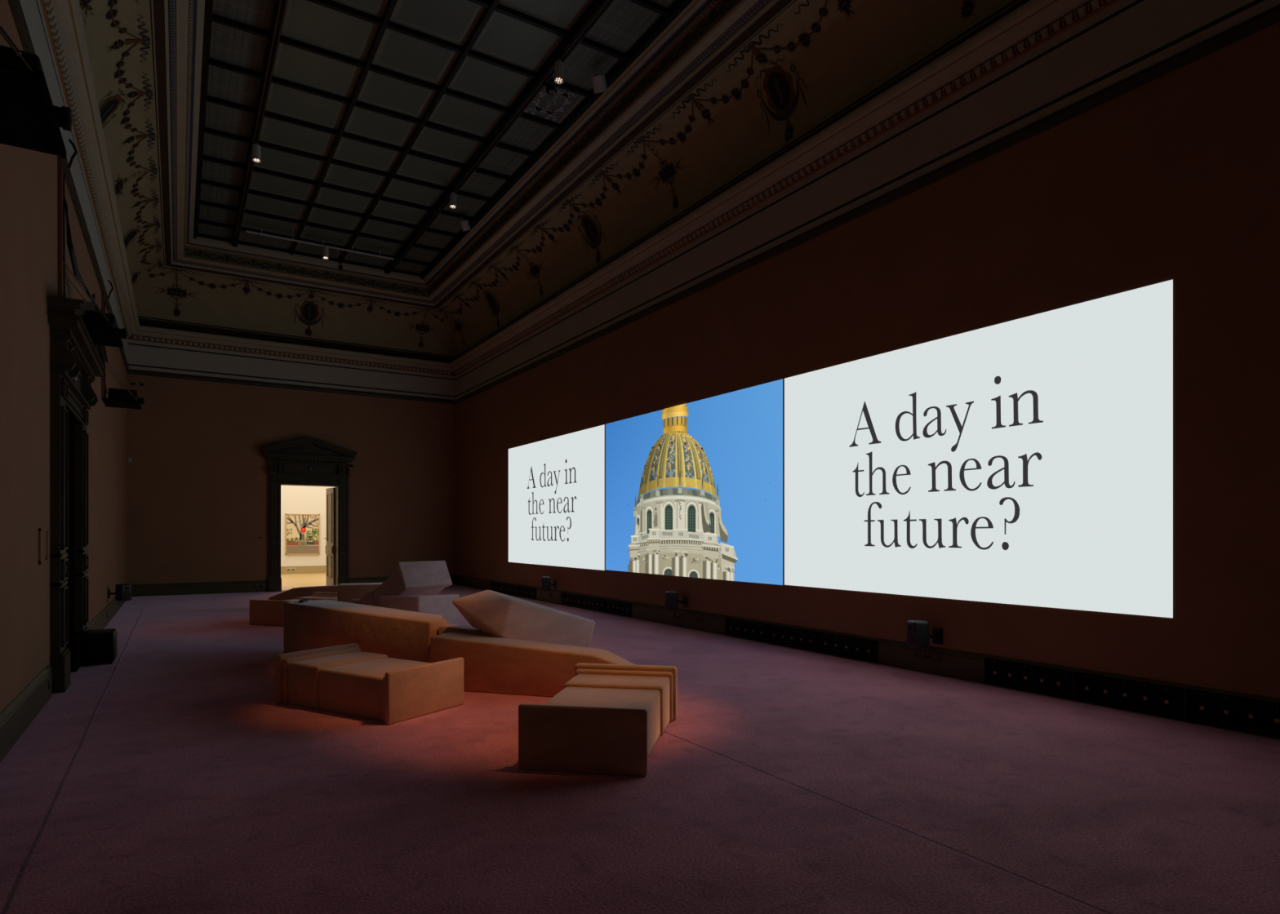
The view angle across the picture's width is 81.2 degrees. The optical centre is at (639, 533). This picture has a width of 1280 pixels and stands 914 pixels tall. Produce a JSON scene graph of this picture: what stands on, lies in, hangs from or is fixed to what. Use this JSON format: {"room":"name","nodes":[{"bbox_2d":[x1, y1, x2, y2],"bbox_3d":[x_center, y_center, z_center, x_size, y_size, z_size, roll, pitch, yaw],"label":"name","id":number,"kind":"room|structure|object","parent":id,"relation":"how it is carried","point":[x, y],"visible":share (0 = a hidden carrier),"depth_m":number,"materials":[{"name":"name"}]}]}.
{"room":"museum","nodes":[
{"label":"museum","id":0,"kind":"room"},
{"bbox_2d":[0,0,127,712],"bbox_3d":[-5.934,-1.700,7.030,0.660,6.400,25.000,0,0,-32],"label":"wall","id":1,"kind":"structure","parent":0,"point":[28,177],"depth_m":6.16,"materials":[{"name":"paint"}]},
{"bbox_2d":[0,26,66,159],"bbox_3d":[-3.177,-2.426,3.661,0.494,0.692,0.850,0,0,-32],"label":"shelf","id":2,"kind":"object","parent":1,"relation":"attached to","point":[28,117],"visible":1,"depth_m":3.70,"materials":[{"name":"black metal"}]},
{"bbox_2d":[0,44,71,131],"bbox_3d":[-3.168,-2.880,3.716,0.516,1.540,0.667,0,0,-32],"label":"projector","id":3,"kind":"object","parent":2,"relation":"on","point":[7,55],"visible":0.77,"depth_m":3.58,"materials":[{"name":"black"}]},
{"bbox_2d":[38,528,48,564],"bbox_3d":[-5.258,0.115,6.578,0.015,0.310,0.440,0,0,-32],"label":"access panel","id":4,"kind":"object","parent":1,"relation":"attached to","point":[42,533],"visible":1,"depth_m":6.56,"materials":[{"name":"beige metal"}]},
{"bbox_2d":[48,679,50,689],"bbox_3d":[-5.308,1.360,6.712,0.011,0.085,0.085,0,0,-32],"label":"wall socket","id":5,"kind":"object","parent":1,"relation":"attached to","point":[49,680],"visible":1,"depth_m":6.68,"materials":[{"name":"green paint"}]},
{"bbox_2d":[57,155,62,297],"bbox_3d":[-5.770,-2.925,7.425,0.035,1.630,0.044,0,0,-32],"label":"cable conduit","id":6,"kind":"object","parent":1,"relation":"attached to","point":[60,160],"visible":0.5,"depth_m":7.41,"materials":[{"name":"brown metal"}]},
{"bbox_2d":[0,597,125,762],"bbox_3d":[-5.652,1.355,7.228,0.030,0.290,24.240,0,0,-32],"label":"baseboard","id":7,"kind":"structure","parent":1,"relation":"attached to","point":[18,715],"depth_m":5.83,"materials":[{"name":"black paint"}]},
{"bbox_2d":[67,138,77,168],"bbox_3d":[-5.743,-3.832,7.544,0.086,0.311,0.066,0,0,13],"label":"cable loop","id":8,"kind":"object","parent":1,"relation":"hanging from","point":[75,153],"visible":1,"depth_m":7.53,"materials":[{"name":"black rubber"}]},
{"bbox_2d":[46,295,107,693],"bbox_3d":[-6.167,-0.500,7.967,0.610,4.000,2.840,0,0,-32],"label":"door","id":9,"kind":"structure","parent":1,"relation":"in","point":[75,362],"depth_m":7.33,"materials":[{"name":"grey"}]},
{"bbox_2d":[64,197,95,302],"bbox_3d":[-6.062,-2.917,8.118,0.133,1.009,1.120,0,0,-24],"label":"cable bundle","id":10,"kind":"object","parent":9,"relation":"on","point":[69,242],"visible":0.79,"depth_m":7.80,"materials":[{"name":"black"}]},
{"bbox_2d":[62,262,123,348],"bbox_3d":[-5.818,-2.426,7.931,0.494,0.692,0.850,0,0,-32],"label":"shelf","id":11,"kind":"object","parent":1,"relation":"attached to","point":[100,335],"visible":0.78,"depth_m":7.88,"materials":[{"name":"black metal"}]},
{"bbox_2d":[62,173,127,339],"bbox_3d":[-5.808,-2.880,7.985,0.516,1.540,0.667,0,0,-32],"label":"projector","id":12,"kind":"object","parent":11,"relation":"on","point":[92,318],"visible":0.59,"depth_m":7.77,"materials":[{"name":"black plastic"}]},
{"bbox_2d":[84,324,123,348],"bbox_3d":[-5.816,-2.145,7.932,0.490,0.130,0.850,0,0,-32],"label":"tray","id":13,"kind":"object","parent":11,"relation":"on","point":[100,335],"depth_m":7.91,"materials":[{"name":"black metal"}]},
{"bbox_2d":[106,280,113,299],"bbox_3d":[-8.342,-3.832,11.745,0.086,0.311,0.066,0,0,13],"label":"cable loop","id":14,"kind":"object","parent":1,"relation":"hanging from","point":[108,281],"visible":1,"depth_m":11.73,"materials":[{"name":"black"}]},
{"bbox_2d":[108,583,131,601],"bbox_3d":[-8.936,1.010,12.738,0.522,0.284,0.183,0,0,18],"label":"loudspeaker","id":15,"kind":"object","parent":1,"relation":"attached to","point":[122,593],"visible":1,"depth_m":12.63,"materials":[{"name":"grey plastic"}]},
{"bbox_2d":[101,362,141,409],"bbox_3d":[-8.416,-2.426,12.132,0.494,0.692,0.850,0,0,-32],"label":"shelf","id":16,"kind":"object","parent":1,"relation":"attached to","point":[108,402],"visible":0.82,"depth_m":12.05,"materials":[{"name":"black metal"}]},
{"bbox_2d":[101,395,141,409],"bbox_3d":[-8.414,-2.145,12.133,0.490,0.130,0.850,0,0,-32],"label":"tray","id":17,"kind":"object","parent":16,"relation":"on","point":[108,402],"depth_m":12.05,"materials":[{"name":"black"}]},
{"bbox_2d":[104,302,144,404],"bbox_3d":[-8.406,-2.880,12.187,0.516,1.540,0.667,0,0,-32],"label":"projector","id":18,"kind":"object","parent":16,"relation":"on","point":[115,393],"visible":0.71,"depth_m":11.96,"materials":[{"name":"black plastic"}]},
{"bbox_2d":[7,0,1279,404],"bbox_3d":[-2.321,-4.303,9.288,7.863,1.135,24.240,0,0,-32],"label":"trim","id":19,"kind":"structure","parent":1,"relation":"attached to","point":[1044,64],"depth_m":8.88,"materials":[{"name":"grey paint"}]},
{"bbox_2d":[127,373,455,584],"bbox_3d":[-8.790,-1.700,19.749,7.863,6.400,0.360,0,0,-32],"label":"wall","id":20,"kind":"structure","parent":0,"point":[197,476],"depth_m":18.88,"materials":[{"name":"paint"}]},
{"bbox_2d":[129,379,136,386],"bbox_3d":[-11.938,-3.530,17.584,0.130,0.150,0.011,0,0,-32],"label":"outlet plate","id":21,"kind":"object","parent":20,"relation":"attached to","point":[132,383],"visible":1,"depth_m":17.58,"materials":[{"name":"plastic"}]},
{"bbox_2d":[137,380,144,387],"bbox_3d":[-11.802,-3.530,17.668,0.130,0.150,0.011,0,0,-32],"label":"outlet plate","id":22,"kind":"object","parent":20,"relation":"attached to","point":[140,384],"visible":1,"depth_m":17.66,"materials":[{"name":"plastic"}]},
{"bbox_2d":[131,574,454,596],"bbox_3d":[-8.687,1.355,19.583,7.803,0.290,0.030,0,0,-32],"label":"baseboard","id":23,"kind":"structure","parent":20,"relation":"attached to","point":[230,587],"depth_m":18.36,"materials":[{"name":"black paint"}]},
{"bbox_2d":[261,436,357,591],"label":"door frame","id":24,"kind":"structure","parent":20,"relation":"in","point":[281,473],"depth_m":19.63,"materials":[{"name":"grey"}]},
{"bbox_2d":[280,485,333,566],"bbox_3d":[-12.668,-1.250,27.615,10.500,5.500,0.300,0,0,-32],"label":"wall","id":25,"kind":"structure","parent":0,"point":[295,500],"depth_m":27.58,"materials":[{"name":"white paint"}]},
{"bbox_2d":[285,514,319,555],"bbox_3d":[-12.445,0.045,27.539,1.156,1.487,0.065,0,0,-32],"label":"framed picture","id":26,"kind":"object","parent":25,"relation":"attached to","point":[302,531],"visible":1,"depth_m":27.52,"materials":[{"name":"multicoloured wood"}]},
{"bbox_2d":[280,565,325,574],"bbox_3d":[-12.580,1.363,27.473,10.500,0.275,0.035,0,0,-32],"label":"baseboard","id":27,"kind":"structure","parent":25,"relation":"attached to","point":[313,569],"depth_m":27.58,"materials":[{"name":"beige wood"}]},
{"bbox_2d":[79,0,1030,363],"bbox_3d":[-2.321,-5.537,9.288,7.863,1.355,24.240,0,0,-32],"label":"ceiling","id":28,"kind":"structure","parent":0,"point":[803,66],"depth_m":11.70,"materials":[{"name":"beige paint"}]},
{"bbox_2d":[164,0,779,306],"bbox_3d":[-2.321,-6.527,9.288,6.103,0.625,22.480,0,0,-32],"label":"trim","id":29,"kind":"structure","parent":28,"relation":"attached to","point":[703,29],"depth_m":12.65,"materials":[{"name":"beige paint"}]},
{"bbox_2d":[193,0,692,279],"bbox_3d":[-2.340,-6.835,9.320,5.313,0.230,21.625,0,0,-32],"label":"skylight","id":30,"kind":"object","parent":29,"relation":"attached to","point":[375,112],"depth_m":11.99,"materials":[{"name":"black metal"}]},
{"bbox_2d":[235,0,287,235],"bbox_3d":[-3.755,-6.705,8.201,0.076,0.090,19.900,0,0,-32],"label":"track","id":31,"kind":"object","parent":30,"relation":"hanging from","point":[280,1],"visible":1,"depth_m":11.40,"materials":[{"name":"brown metal"}]},
{"bbox_2d":[252,143,261,162],"bbox_3d":[-6.576,-6.523,12.801,0.131,0.283,0.141,0,0,-32],"label":"track spotlight","id":32,"kind":"object","parent":31,"relation":"hanging from","point":[256,157],"visible":1,"depth_m":12.76,"materials":[{"name":"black metal"}]},
{"bbox_2d":[245,230,393,260],"bbox_3d":[-7.294,-6.673,17.194,3.160,0.154,0.036,0,0,-32],"label":"track","id":33,"kind":"object","parent":30,"relation":"hanging from","point":[246,231],"visible":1,"depth_m":17.12,"materials":[{"name":"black metal"}]},
{"bbox_2d":[322,245,328,259],"bbox_3d":[-7.250,-6.472,17.213,0.135,0.287,0.157,0,0,-32],"label":"track spotlight","id":34,"kind":"object","parent":33,"relation":"hanging from","point":[325,249],"visible":1,"depth_m":17.17,"materials":[{"name":"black metal"}]},
{"bbox_2d":[337,250,342,269],"bbox_3d":[-7.246,-6.603,18.058,0.107,0.455,0.105,0,0,-32],"label":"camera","id":35,"kind":"object","parent":30,"relation":"hanging from","point":[340,267],"visible":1,"depth_m":18.05,"materials":[{"name":"black"}]},
{"bbox_2d":[460,217,471,231],"bbox_3d":[-3.744,-6.633,16.030,0.219,0.323,0.218,0,0,-12],"label":"lamp","id":36,"kind":"object","parent":30,"relation":"hanging from","point":[465,226],"visible":1,"depth_m":15.96,"materials":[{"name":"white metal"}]},
{"bbox_2d":[395,0,614,264],"bbox_3d":[-0.795,-6.705,10.031,0.076,0.090,19.900,0,0,-32],"label":"track","id":37,"kind":"object","parent":30,"relation":"hanging from","point":[605,2],"visible":1,"depth_m":11.88,"materials":[{"name":"brown metal"}]},
{"bbox_2d":[449,191,456,208],"bbox_3d":[-3.663,-6.522,14.624,0.142,0.286,0.151,0,0,-32],"label":"track spotlight","id":38,"kind":"object","parent":37,"relation":"hanging from","point":[452,196],"visible":1,"depth_m":14.58,"materials":[{"name":"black metal"}]},
{"bbox_2d":[542,80,555,95],"bbox_3d":[-1.349,-6.624,11.093,0.175,0.152,0.132,0,0,-32],"label":"ceiling camera","id":39,"kind":"object","parent":37,"relation":"hanging from","point":[550,89],"visible":1,"depth_m":11.08,"materials":[{"name":"black plastic"}]},
{"bbox_2d":[554,60,564,84],"bbox_3d":[-1.145,-6.522,10.550,0.145,0.286,0.148,0,0,-32],"label":"track spotlight","id":40,"kind":"object","parent":37,"relation":"hanging from","point":[559,65],"visible":1,"depth_m":10.51,"materials":[{"name":"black metal"}]},
{"bbox_2d":[591,67,608,93],"bbox_3d":[-0.598,-6.657,10.996,0.238,0.377,0.276,0,0,5],"label":"lamp","id":41,"kind":"object","parent":30,"relation":"attached to","point":[599,84],"visible":1,"depth_m":10.92,"materials":[{"name":"white metal"}]},
{"bbox_2d":[0,573,1279,913],"bbox_3d":[-3.936,1.600,13.380,10.620,0.200,33.700,0,0,-32],"label":"floor","id":42,"kind":"structure","parent":0,"point":[169,776],"depth_m":4.20,"materials":[{"name":"carpet"}]},
{"bbox_2d":[80,628,116,666],"bbox_3d":[-6.249,1.317,8.631,0.310,0.365,0.465,0,0,-32],"label":"subwoofer","id":43,"kind":"object","parent":42,"relation":"on","point":[97,646],"visible":1,"depth_m":8.45,"materials":[{"name":"black"}]},
{"bbox_2d":[82,634,112,663],"bbox_3d":[-6.129,1.310,8.438,0.280,0.310,0.010,0,0,-32],"label":"grille","id":44,"kind":"object","parent":43,"relation":"attached to","point":[96,648],"depth_m":8.43,"materials":[{"name":"black"}]},
{"bbox_2d":[249,591,337,626],"bbox_3d":[-5.761,1.286,12.770,0.836,0.428,1.475,0,0,20],"label":"plinth","id":45,"kind":"object","parent":42,"relation":"on","point":[262,612],"visible":0.44,"depth_m":12.12,"materials":[{"name":"wood"}]},
{"bbox_2d":[268,585,337,600],"bbox_3d":[-6.325,1.247,14.989,2.390,0.506,0.385,0,0,5],"label":"shaft","id":46,"kind":"object","parent":42,"relation":"on","point":[301,592],"visible":0.29,"depth_m":14.84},
{"bbox_2d":[337,582,382,603],"bbox_3d":[-4.570,1.185,12.815,1.130,0.630,0.453,0,0,-18],"label":"shaft","id":47,"kind":"object","parent":42,"relation":"on","point":[346,593],"visible":0.22,"depth_m":12.51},
{"bbox_2d":[284,599,447,662],"bbox_3d":[-3.065,1.170,8.521,2.702,0.659,0.614,0,0,34],"label":"bench","id":48,"kind":"object","parent":42,"relation":"on","point":[396,633],"visible":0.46,"depth_m":8.21,"materials":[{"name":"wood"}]},
{"bbox_2d":[298,599,308,602],"bbox_3d":[-4.101,0.826,9.104,0.048,0.025,0.200,0,0,-6],"label":"remote control","id":49,"kind":"object","parent":48,"relation":"on","point":[304,600],"visible":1,"depth_m":9.05,"materials":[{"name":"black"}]},
{"bbox_2d":[274,643,463,724],"bbox_3d":[-2.379,1.286,6.550,1.475,0.428,0.836,0,0,31],"label":"bench","id":50,"kind":"object","parent":42,"relation":"on","point":[345,679],"visible":1,"depth_m":6.29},
{"bbox_2d":[350,560,452,606],"bbox_3d":[-3.714,0.935,11.580,1.497,1.018,0.836,0,0,38],"label":"plinth","id":51,"kind":"object","parent":42,"relation":"on","point":[429,577],"visible":0.61,"depth_m":11.17,"materials":[{"name":"brown wood"}]},
{"bbox_2d":[378,594,458,625],"bbox_3d":[-3.188,1.186,10.858,0.599,0.629,1.243,0,0,13],"label":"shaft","id":52,"kind":"object","parent":42,"relation":"on","point":[441,605],"visible":0.44,"depth_m":10.49,"materials":[{"name":"pink fabric"}]},
{"bbox_2d":[438,623,499,637],"bbox_3d":[-1.728,1.223,7.587,0.598,0.554,0.233,0,0,19],"label":"bench","id":53,"kind":"object","parent":42,"relation":"on","point":[449,628],"visible":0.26,"depth_m":7.55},
{"bbox_2d":[452,590,595,647],"bbox_3d":[-1.153,1.039,7.787,1.648,0.907,0.424,0,0,-42],"label":"bench","id":54,"kind":"object","parent":42,"relation":"on","point":[500,615],"visible":0.8,"depth_m":7.54,"materials":[{"name":"brown wood"}]},
{"bbox_2d":[430,631,635,697],"bbox_3d":[-0.875,1.248,7.029,2.280,0.505,0.385,0,0,17],"label":"bench","id":55,"kind":"object","parent":42,"relation":"on","point":[491,664],"visible":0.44,"depth_m":6.94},
{"bbox_2d":[518,662,676,776],"bbox_3d":[-0.238,1.286,5.380,0.836,0.428,1.475,0,0,10],"label":"bench","id":56,"kind":"object","parent":42,"relation":"on","point":[607,719],"visible":1,"depth_m":4.70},
{"bbox_2d":[455,22,1279,698],"bbox_3d":[1.187,-1.700,11.433,0.360,6.400,25.000,0,0,-32],"label":"wall","id":57,"kind":"structure","parent":0,"point":[1175,176],"depth_m":6.83,"materials":[{"name":"paint"}]},
{"bbox_2d":[490,581,536,599],"bbox_3d":[-3.084,1.365,17.916,0.026,0.254,2.840,0,0,-32],"label":"air vent","id":58,"kind":"object","parent":57,"relation":"attached to","point":[510,589],"visible":0.97,"depth_m":17.76,"materials":[{"name":"black metal"}]},
{"bbox_2d":[541,577,555,595],"bbox_3d":[-1.928,1.139,15.829,0.225,0.431,0.440,0,0,28],"label":"loudspeaker","id":59,"kind":"object","parent":57,"relation":"attached to","point":[546,584],"visible":1,"depth_m":15.65,"materials":[{"name":"grey plastic"}]},
{"bbox_2d":[508,424,604,570],"bbox_3d":[-1.942,-0.670,16.143,0.006,2.755,4.832,0,0,-32],"label":"projected image","id":60,"kind":"object","parent":57,"relation":"attached to","point":[557,484],"visible":1,"depth_m":15.71,"materials":[{"name":"white"}]},
{"bbox_2d":[560,592,631,617],"bbox_3d":[-0.907,1.365,14.395,0.026,0.254,2.820,0,0,-32],"label":"air vent","id":61,"kind":"object","parent":57,"relation":"attached to","point":[611,606],"visible":1,"depth_m":14.24,"materials":[{"name":"black metal"}]},
{"bbox_2d":[665,591,687,617],"bbox_3d":[0.550,1.137,11.780,0.362,0.437,0.228,0,0,-32],"label":"loudspeaker","id":62,"kind":"object","parent":57,"relation":"attached to","point":[671,597],"visible":1,"depth_m":11.66,"materials":[{"name":"grey plastic"}]},
{"bbox_2d":[605,378,782,585],"bbox_3d":[0.623,-0.678,11.989,0.013,2.746,4.843,0,0,-32],"label":"projected image","id":63,"kind":"object","parent":57,"relation":"attached to","point":[694,489],"visible":1,"depth_m":11.48,"materials":[{"name":"blue"}]},
{"bbox_2d":[695,616,699,622],"bbox_3d":[0.888,1.330,11.507,0.011,0.085,0.085,0,0,-32],"label":"wall socket","id":64,"kind":"object","parent":57,"relation":"attached to","point":[697,619],"visible":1,"depth_m":11.50,"materials":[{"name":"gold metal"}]},
{"bbox_2d":[699,617,703,622],"bbox_3d":[0.941,1.330,11.422,0.011,0.085,0.085,0,0,-32],"label":"wall socket","id":65,"kind":"object","parent":57,"relation":"attached to","point":[701,619],"visible":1,"depth_m":11.41,"materials":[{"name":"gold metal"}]},
{"bbox_2d":[725,617,877,663],"bbox_3d":[1.981,1.365,9.726,0.026,0.254,2.780,0,0,-32],"label":"air vent","id":66,"kind":"object","parent":57,"relation":"attached to","point":[864,650],"visible":1,"depth_m":9.51,"materials":[{"name":"black metal"}]},
{"bbox_2d":[454,574,1279,739],"bbox_3d":[1.011,1.355,11.348,0.030,0.290,24.240,0,0,-32],"label":"baseboard","id":67,"kind":"structure","parent":57,"relation":"attached to","point":[954,664],"depth_m":8.29,"materials":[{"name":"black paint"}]},
{"bbox_2d":[906,619,942,657],"bbox_3d":[2.985,1.126,7.858,0.371,0.417,0.206,0,0,-23],"label":"loudspeaker","id":68,"kind":"object","parent":57,"relation":"attached to","point":[917,631],"visible":1,"depth_m":7.75,"materials":[{"name":"grey plastic"}]},
{"bbox_2d":[784,279,1173,617],"bbox_3d":[3.112,-0.681,7.971,0.006,2.739,4.550,0,0,-32],"label":"projected image","id":69,"kind":"object","parent":57,"relation":"attached to","point":[1027,460],"visible":1,"depth_m":7.29,"materials":[{"name":"white"}]},
{"bbox_2d":[984,657,1279,738],"bbox_3d":[4.098,1.365,6.303,0.026,0.254,2.590,0,0,-32],"label":"air vent","id":70,"kind":"object","parent":57,"relation":"attached to","point":[1262,717],"visible":1,"depth_m":6.19,"materials":[{"name":"black metal"}]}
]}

